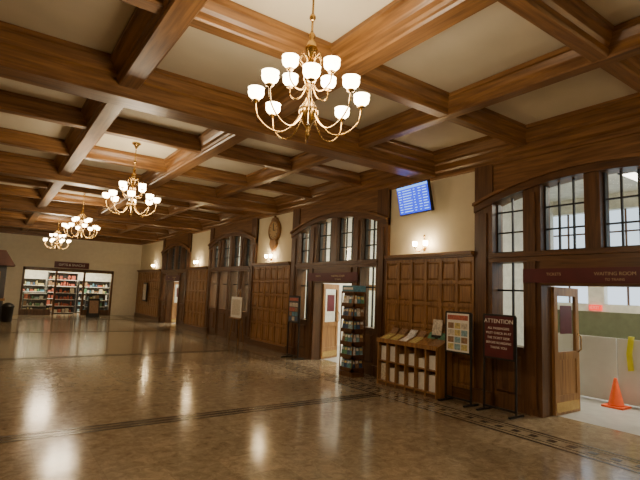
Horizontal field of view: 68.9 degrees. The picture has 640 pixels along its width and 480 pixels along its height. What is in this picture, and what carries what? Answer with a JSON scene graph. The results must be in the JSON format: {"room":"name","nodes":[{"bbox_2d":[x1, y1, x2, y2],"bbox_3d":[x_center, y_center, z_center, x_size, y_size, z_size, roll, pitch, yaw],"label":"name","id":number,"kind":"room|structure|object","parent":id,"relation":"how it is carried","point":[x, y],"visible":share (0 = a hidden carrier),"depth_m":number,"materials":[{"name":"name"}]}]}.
{"room":"railway station","nodes":[
{"label":"railway station","id":0,"kind":"room"},
{"bbox_2d":[24,270,110,311],"bbox_3d":[-14.380,2.673,26.312,5.720,2.900,2.700,7,-8,-35],"label":"wall","id":1,"kind":"structure","parent":0,"point":[28,273],"depth_m":27.79,"materials":[{"name":"white paint"}]},
{"bbox_2d":[0,233,141,315],"bbox_3d":[-14.568,1.615,24.409,9.900,4.560,0.330,7,-8,-35],"label":"wall","id":2,"kind":"structure","parent":0,"point":[124,260],"depth_m":25.48,"materials":[{"name":"beige paint"}]},
{"bbox_2d":[18,266,113,315],"bbox_3d":[-13.477,2.780,25.015,4.340,2.470,0.140,7,-8,-35],"label":"trim","id":3,"kind":"structure","parent":2,"relation":"attached to","point":[20,311],"depth_m":24.66,"materials":[{"name":"brown wood"}]},
{"bbox_2d":[54,261,88,268],"bbox_3d":[-13.309,1.357,25.062,1.650,0.320,0.081,7,-8,-35],"label":"shop sign","id":4,"kind":"object","parent":2,"relation":"attached to","point":[58,264],"visible":1,"depth_m":25.02,"materials":[{"name":"wood"}]},
{"bbox_2d":[140,172,474,269],"bbox_3d":[-0.499,0.937,13.254,0.250,4.560,34.900,7,-8,-35],"label":"wall","id":5,"kind":"structure","parent":0,"point":[450,227],"depth_m":9.54,"materials":[{"name":"beige paint"}]},
{"bbox_2d":[142,283,147,300],"bbox_3d":[-9.459,2.811,25.299,0.110,1.000,0.700,7,-8,-35],"label":"notice board","id":6,"kind":"object","parent":5,"relation":"attached to","point":[145,285],"visible":1,"depth_m":25.16,"materials":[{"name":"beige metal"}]},
{"bbox_2d":[134,269,160,320],"bbox_3d":[-9.344,2.909,25.231,0.180,2.600,4.330,7,-8,-35],"label":"trim","id":7,"kind":"structure","parent":5,"relation":"attached to","point":[148,309],"depth_m":24.89,"materials":[{"name":"brown wood"}]},
{"bbox_2d":[156,233,192,327],"bbox_3d":[-6.812,1.883,21.994,0.390,4.120,4.040,7,-8,-35],"label":"trim","id":8,"kind":"structure","parent":5,"relation":"attached to","point":[185,241],"depth_m":22.07,"materials":[{"name":"brown wood"}]},
{"bbox_2d":[170,282,178,322],"bbox_3d":[-6.902,3.046,22.878,0.122,1.980,0.760,-2,-8,35],"label":"door","id":9,"kind":"structure","parent":5,"relation":"in","point":[174,305],"depth_m":22.65,"materials":[{"name":"brown wood"}]},
{"bbox_2d":[166,246,186,269],"bbox_3d":[-6.717,0.852,22.148,0.080,1.130,3.330,7,-8,-35],"label":"window","id":10,"kind":"structure","parent":5,"relation":"in","point":[179,255],"depth_m":22.09,"materials":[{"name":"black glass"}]},
{"bbox_2d":[183,266,207,332],"bbox_3d":[-5.146,2.413,19.292,0.180,2.600,2.250,7,-8,-35],"label":"trim","id":11,"kind":"structure","parent":5,"relation":"attached to","point":[195,304],"depth_m":19.22,"materials":[{"name":"brown wood"}]},
{"bbox_2d":[202,218,258,344],"bbox_3d":[-3.213,1.458,16.902,0.390,4.120,4.040,7,-8,-35],"label":"trim","id":12,"kind":"structure","parent":5,"relation":"attached to","point":[217,322],"depth_m":16.85,"materials":[{"name":"brown wood"}]},
{"bbox_2d":[215,236,250,266],"bbox_3d":[-3.118,0.426,17.055,0.080,1.130,3.330,7,-8,-35],"label":"window","id":13,"kind":"structure","parent":5,"relation":"in","point":[237,244],"depth_m":16.98,"materials":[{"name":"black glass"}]},
{"bbox_2d":[265,251,272,260],"bbox_3d":[-1.558,0.485,14.465,0.190,0.358,0.378,7,-8,-35],"label":"wall sconce","id":14,"kind":"object","parent":5,"relation":"attached to","point":[270,255],"visible":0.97,"depth_m":14.48,"materials":[{"name":"white glass"}]},
{"bbox_2d":[249,261,290,353],"bbox_3d":[-1.547,1.987,14.200,0.180,2.600,2.250,7,-8,-35],"label":"trim","id":15,"kind":"structure","parent":5,"relation":"attached to","point":[271,280],"depth_m":14.10,"materials":[{"name":"brown wood"}]},
{"bbox_2d":[268,216,280,251],"bbox_3d":[-1.425,-0.198,14.469,0.100,1.130,0.740,7,-8,-35],"label":"wall clock","id":16,"kind":"object","parent":5,"relation":"attached to","point":[274,231],"visible":1,"depth_m":14.38,"materials":[{"name":"brown wood"}]},
{"bbox_2d":[301,269,308,318],"bbox_3d":[-0.359,1.494,12.914,0.040,1.370,0.560,7,-8,-35],"label":"window","id":17,"kind":"structure","parent":5,"relation":"in","point":[306,286],"depth_m":12.90,"materials":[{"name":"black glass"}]},
{"bbox_2d":[0,92,639,244],"bbox_3d":[-4.560,-1.583,10.595,9.900,0.480,34.300,7,-8,-35],"label":"trim","id":18,"kind":"structure","parent":5,"relation":"attached to","point":[618,117],"depth_m":8.34,"materials":[{"name":"brown wood"}]},
{"bbox_2d":[320,284,339,358],"bbox_3d":[0.295,2.196,12.693,0.122,1.980,0.760,-2,-8,35],"label":"door","id":19,"kind":"structure","parent":5,"relation":"in","point":[329,330],"depth_m":12.66,"materials":[{"name":"brown wood"}]},
{"bbox_2d":[285,188,391,376],"bbox_3d":[0.386,1.032,11.810,0.390,4.120,4.040,7,-8,-35],"label":"trim","id":20,"kind":"structure","parent":5,"relation":"attached to","point":[376,206],"depth_m":11.80,"materials":[{"name":"brown wood"}]},
{"bbox_2d":[302,217,376,262],"bbox_3d":[0.481,0.001,11.963,0.080,1.130,3.330,7,-8,-35],"label":"window","id":21,"kind":"structure","parent":5,"relation":"in","point":[367,229],"depth_m":11.84,"materials":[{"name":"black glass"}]},
{"bbox_2d":[366,267,374,326],"bbox_3d":[1.207,1.308,10.698,0.040,1.370,0.560,7,-8,-35],"label":"window","id":22,"kind":"structure","parent":5,"relation":"in","point":[372,287],"depth_m":10.69,"materials":[{"name":"black metal"}]},
{"bbox_2d":[396,179,433,215],"bbox_3d":[1.963,-0.833,9.491,0.308,0.600,0.961,6,-7,-29],"label":"display","id":23,"kind":"object","parent":5,"relation":"attached to","point":[414,198],"visible":1,"depth_m":9.38,"materials":[{"name":"blue glass"}]},
{"bbox_2d":[413,235,427,251],"bbox_3d":[2.041,0.059,9.373,0.190,0.358,0.378,7,-8,-35],"label":"wall sconce","id":24,"kind":"object","parent":5,"relation":"attached to","point":[425,243],"visible":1,"depth_m":9.39,"materials":[{"name":"white glass"}]},
{"bbox_2d":[384,251,474,399],"bbox_3d":[2.052,1.562,9.108,0.180,2.600,2.250,7,-8,-35],"label":"wall paneling","id":25,"kind":"structure","parent":5,"relation":"attached to","point":[420,288],"depth_m":9.03,"materials":[{"name":"brown wood"}]},
{"bbox_2d":[498,263,522,315],"bbox_3d":[3.240,1.068,7.822,0.040,1.370,0.560,7,-8,-35],"label":"window","id":26,"kind":"structure","parent":5,"relation":"in","point":[513,290],"depth_m":7.84,"materials":[{"name":"black metal"}]},
{"bbox_2d":[472,133,639,417],"bbox_3d":[3.985,0.607,6.718,0.390,4.120,4.040,7,-8,-35],"label":"trim","id":27,"kind":"structure","parent":5,"relation":"attached to","point":[526,178],"depth_m":7.36,"materials":[{"name":"brown wood"}]},
{"bbox_2d":[594,272,635,274],"bbox_3d":[4.032,0.459,6.399,0.002,0.049,0.530,7,-8,-35],"label":"sign text","id":28,"kind":"object","parent":27,"relation":"attached to","point":[594,272],"visible":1,"depth_m":6.40},
{"bbox_2d":[551,287,581,415],"bbox_3d":[3.980,1.762,7.501,0.760,1.980,0.122,7,-8,-35],"label":"door","id":29,"kind":"structure","parent":5,"relation":"in","point":[565,364],"depth_m":7.48,"materials":[{"name":"brown wood"}]},
{"bbox_2d":[497,169,639,252],"bbox_3d":[4.080,-0.424,6.872,0.080,1.130,3.330,7,-8,-35],"label":"window","id":30,"kind":"structure","parent":5,"relation":"in","point":[605,180],"depth_m":7.16,"materials":[{"name":"black metal"}]},
{"bbox_2d":[0,0,639,240],"bbox_3d":[-4.560,-1.601,10.597,9.900,0.435,34.300,7,-8,-35],"label":"ceiling","id":31,"kind":"structure","parent":0,"point":[129,77],"depth_m":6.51,"materials":[{"name":"beige paint"}]},
{"bbox_2d":[43,217,70,249],"bbox_3d":[-10.877,-0.331,19.392,0.995,1.506,0.995,1,-7,13],"label":"chandelier","id":32,"kind":"object","parent":31,"relation":"hanging from","point":[56,235],"visible":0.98,"depth_m":19.32,"materials":[{"name":"white glass"}]},
{"bbox_2d":[62,193,99,238],"bbox_3d":[-7.278,-0.757,14.300,0.995,1.506,0.995,4,-7,-15],"label":"chandelier","id":33,"kind":"object","parent":31,"relation":"hanging from","point":[80,231],"visible":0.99,"depth_m":14.23,"materials":[{"name":"white glass"}]},
{"bbox_2d":[102,142,159,216],"bbox_3d":[-3.679,-1.182,9.208,0.995,1.506,0.995,2,-6,2],"label":"chandelier","id":34,"kind":"object","parent":31,"relation":"hanging from","point":[131,204],"visible":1,"depth_m":9.12,"materials":[{"name":"gold metal"}]},
{"bbox_2d":[248,0,369,143],"bbox_3d":[-0.080,-1.607,4.116,0.995,1.506,0.995,5,-7,-26],"label":"chandelier","id":35,"kind":"object","parent":31,"relation":"hanging from","point":[308,111],"visible":1,"depth_m":4.01,"materials":[{"name":"white glass"}]},
{"bbox_2d":[0,312,639,479],"bbox_3d":[-3.207,3.187,12.932,16.300,0.200,37.800,7,-8,-35],"label":"floor","id":36,"kind":"structure","parent":0,"point":[379,437],"depth_m":6.33,"materials":[{"name":"stone"}]},
{"bbox_2d":[0,250,14,318],"bbox_3d":[-14.852,1.910,20.151,2.650,3.000,2.200,7,-8,-35],"label":"kiosk","id":37,"kind":"object","parent":36,"relation":"on","point":[6,261],"visible":0.97,"depth_m":19.95,"materials":[{"name":"brown wood"}]},
{"bbox_2d":[0,303,14,321],"bbox_3d":[-13.057,3.017,19.486,0.480,0.800,0.480,7,-8,-35],"label":"trash bin","id":38,"kind":"object","parent":36,"relation":"on","point":[7,309],"visible":0.99,"depth_m":19.32,"materials":[{"name":"black metal"}]},
{"bbox_2d":[21,278,45,305],"bbox_3d":[-16.363,3.064,26.032,1.700,1.900,0.380,7,-8,-35],"label":"shelf","id":39,"kind":"object","parent":36,"relation":"on","point":[31,285],"visible":0.22,"depth_m":26.30,"materials":[{"name":"white metal"}]},
{"bbox_2d":[21,293,46,308],"bbox_3d":[-15.213,3.381,24.855,1.100,1.100,0.380,7,-8,-35],"label":"shelf","id":40,"kind":"object","parent":36,"relation":"on","point":[29,300],"visible":0.69,"depth_m":24.91,"materials":[{"name":"white metal"}]},
{"bbox_2d":[46,272,77,310],"bbox_3d":[-14.966,3.031,27.022,1.500,2.300,0.380,7,-8,-35],"label":"shelf","id":41,"kind":"object","parent":36,"relation":"on","point":[64,279],"visible":0.51,"depth_m":26.99,"materials":[{"name":"white metal"}]},
{"bbox_2d":[54,286,75,313],"bbox_3d":[-14.271,3.349,26.014,1.050,1.500,0.380,7,-8,-35],"label":"shelf","id":42,"kind":"object","parent":36,"relation":"on","point":[65,296],"visible":0.92,"depth_m":26.08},
{"bbox_2d":[75,280,109,312],"bbox_3d":[-13.586,3.395,27.967,1.700,1.900,0.380,7,-8,-35],"label":"shelf","id":43,"kind":"object","parent":36,"relation":"on","point":[90,286],"visible":0.44,"depth_m":28.02,"materials":[{"name":"white metal"}]},
{"bbox_2d":[86,298,99,316],"bbox_3d":[-11.893,3.553,24.499,0.550,0.950,0.500,7,-8,-35],"label":"sandwich board","id":44,"kind":"object","parent":36,"relation":"on","point":[93,306],"visible":0.95,"depth_m":24.38,"materials":[{"name":"brown wood"}]},
{"bbox_2d":[84,293,105,309],"bbox_3d":[-12.802,3.619,26.539,1.000,1.200,0.380,7,-8,-35],"label":"shelf","id":45,"kind":"object","parent":36,"relation":"on","point":[101,296],"visible":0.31,"depth_m":26.59,"materials":[{"name":"white metal"}]},
{"bbox_2d":[228,289,243,344],"bbox_3d":[-2.599,2.478,15.140,0.408,1.756,0.800,7,-8,-35],"label":"easel","id":46,"kind":"object","parent":36,"relation":"on","point":[236,302],"visible":1,"depth_m":15.09,"materials":[{"name":"brown wood"}]},
{"bbox_2d":[281,295,303,359],"bbox_3d":[-0.704,2.306,12.425,0.360,1.640,0.566,7,-8,-35],"label":"stand","id":47,"kind":"object","parent":36,"relation":"on","point":[294,308],"visible":1,"depth_m":12.41,"materials":[{"name":"black metal"}]},
{"bbox_2d":[0,315,639,473],"bbox_3d":[-5.102,2.664,9.888,9.040,0.003,34.350,7,-8,-35],"label":"trim","id":48,"kind":"structure","parent":36,"relation":"in","point":[371,394],"depth_m":6.92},
{"bbox_2d":[339,285,365,377],"bbox_3d":[0.710,1.962,10.157,0.340,1.930,0.440,7,-8,-35],"label":"brochure rack","id":49,"kind":"object","parent":36,"relation":"on","point":[353,315],"visible":1,"depth_m":10.04,"materials":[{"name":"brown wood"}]},
{"bbox_2d":[376,319,451,398],"bbox_3d":[1.751,2.158,8.876,0.440,1.340,1.540,7,-8,-35],"label":"shelf","id":50,"kind":"object","parent":36,"relation":"on","point":[412,361],"visible":0.95,"depth_m":8.65,"materials":[{"name":"brown wood"}]},
{"bbox_2d":[438,311,478,407],"bbox_3d":[2.348,1.985,7.925,0.360,1.520,0.556,7,-8,-35],"label":"stand","id":51,"kind":"object","parent":36,"relation":"on","point":[458,325],"visible":1,"depth_m":7.92,"materials":[{"name":"black metal"}]},
{"bbox_2d":[476,313,523,419],"bbox_3d":[2.818,1.937,7.329,0.360,1.520,0.596,7,-8,-35],"label":"sign stand","id":52,"kind":"object","parent":36,"relation":"on","point":[499,331],"visible":1,"depth_m":7.33,"materials":[{"name":"black metal"}]},
{"bbox_2d":[558,333,639,406],"bbox_3d":[5.715,2.295,7.794,0.350,1.150,4.030,7,-8,-35],"label":"screen","id":53,"kind":"object","parent":36,"relation":"on","point":[599,364],"visible":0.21,"depth_m":8.50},
{"bbox_2d":[626,337,633,370],"bbox_3d":[5.431,1.997,8.164,0.050,0.600,0.120,7,-8,-35],"label":"strap","id":54,"kind":"object","parent":53,"relation":"attached to","point":[629,353],"visible":1,"depth_m":8.15,"materials":[{"name":"yellow plastic"}]},
{"bbox_2d":[601,378,631,410],"bbox_3d":[5.099,2.630,8.049,0.340,0.490,0.340,7,-8,-35],"label":"traffic cone","id":55,"kind":"object","parent":36,"relation":"on","point":[615,401],"visible":1,"depth_m":7.98,"materials":[{"name":"orange plastic"}]},
{"bbox_2d":[174,198,553,345],"bbox_3d":[1.939,1.201,14.894,5.650,4.600,34.400,7,-8,-35],"label":"wall","id":56,"kind":"structure","parent":0,"point":[518,204],"depth_m":12.30,"materials":[{"name":"white paint"}]},
{"bbox_2d":[550,173,637,201],"bbox_3d":[2.087,-1.119,15.254,5.850,0.100,34.300,7,-8,-35],"label":"ceiling","id":57,"kind":"structure","parent":0,"point":[629,185],"depth_m":11.62,"materials":[{"name":"white paint"}]},
{"bbox_2d":[617,171,637,181],"bbox_3d":[6.035,-1.386,8.800,1.200,0.490,0.300,7,-8,-35],"label":"pendant light fixture","id":58,"kind":"object","parent":57,"relation":"hanging from","point":[630,175],"visible":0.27,"depth_m":8.56,"materials":[{"name":"beige"}]},
{"bbox_2d":[553,191,639,359],"bbox_3d":[4.068,1.517,16.925,0.200,4.600,35.100,7,-8,-35],"label":"wall","id":59,"kind":"structure","parent":0,"point":[614,321],"depth_m":12.05,"materials":[{"name":"green paint"}]},
{"bbox_2d":[589,305,601,310],"bbox_3d":[7.183,1.764,12.171,0.076,0.140,0.300,7,-8,-35],"label":"exit sign","id":60,"kind":"object","parent":59,"relation":"attached to","point":[591,307],"visible":1,"depth_m":12.13,"materials":[{"name":"red plastic"}]}
]}

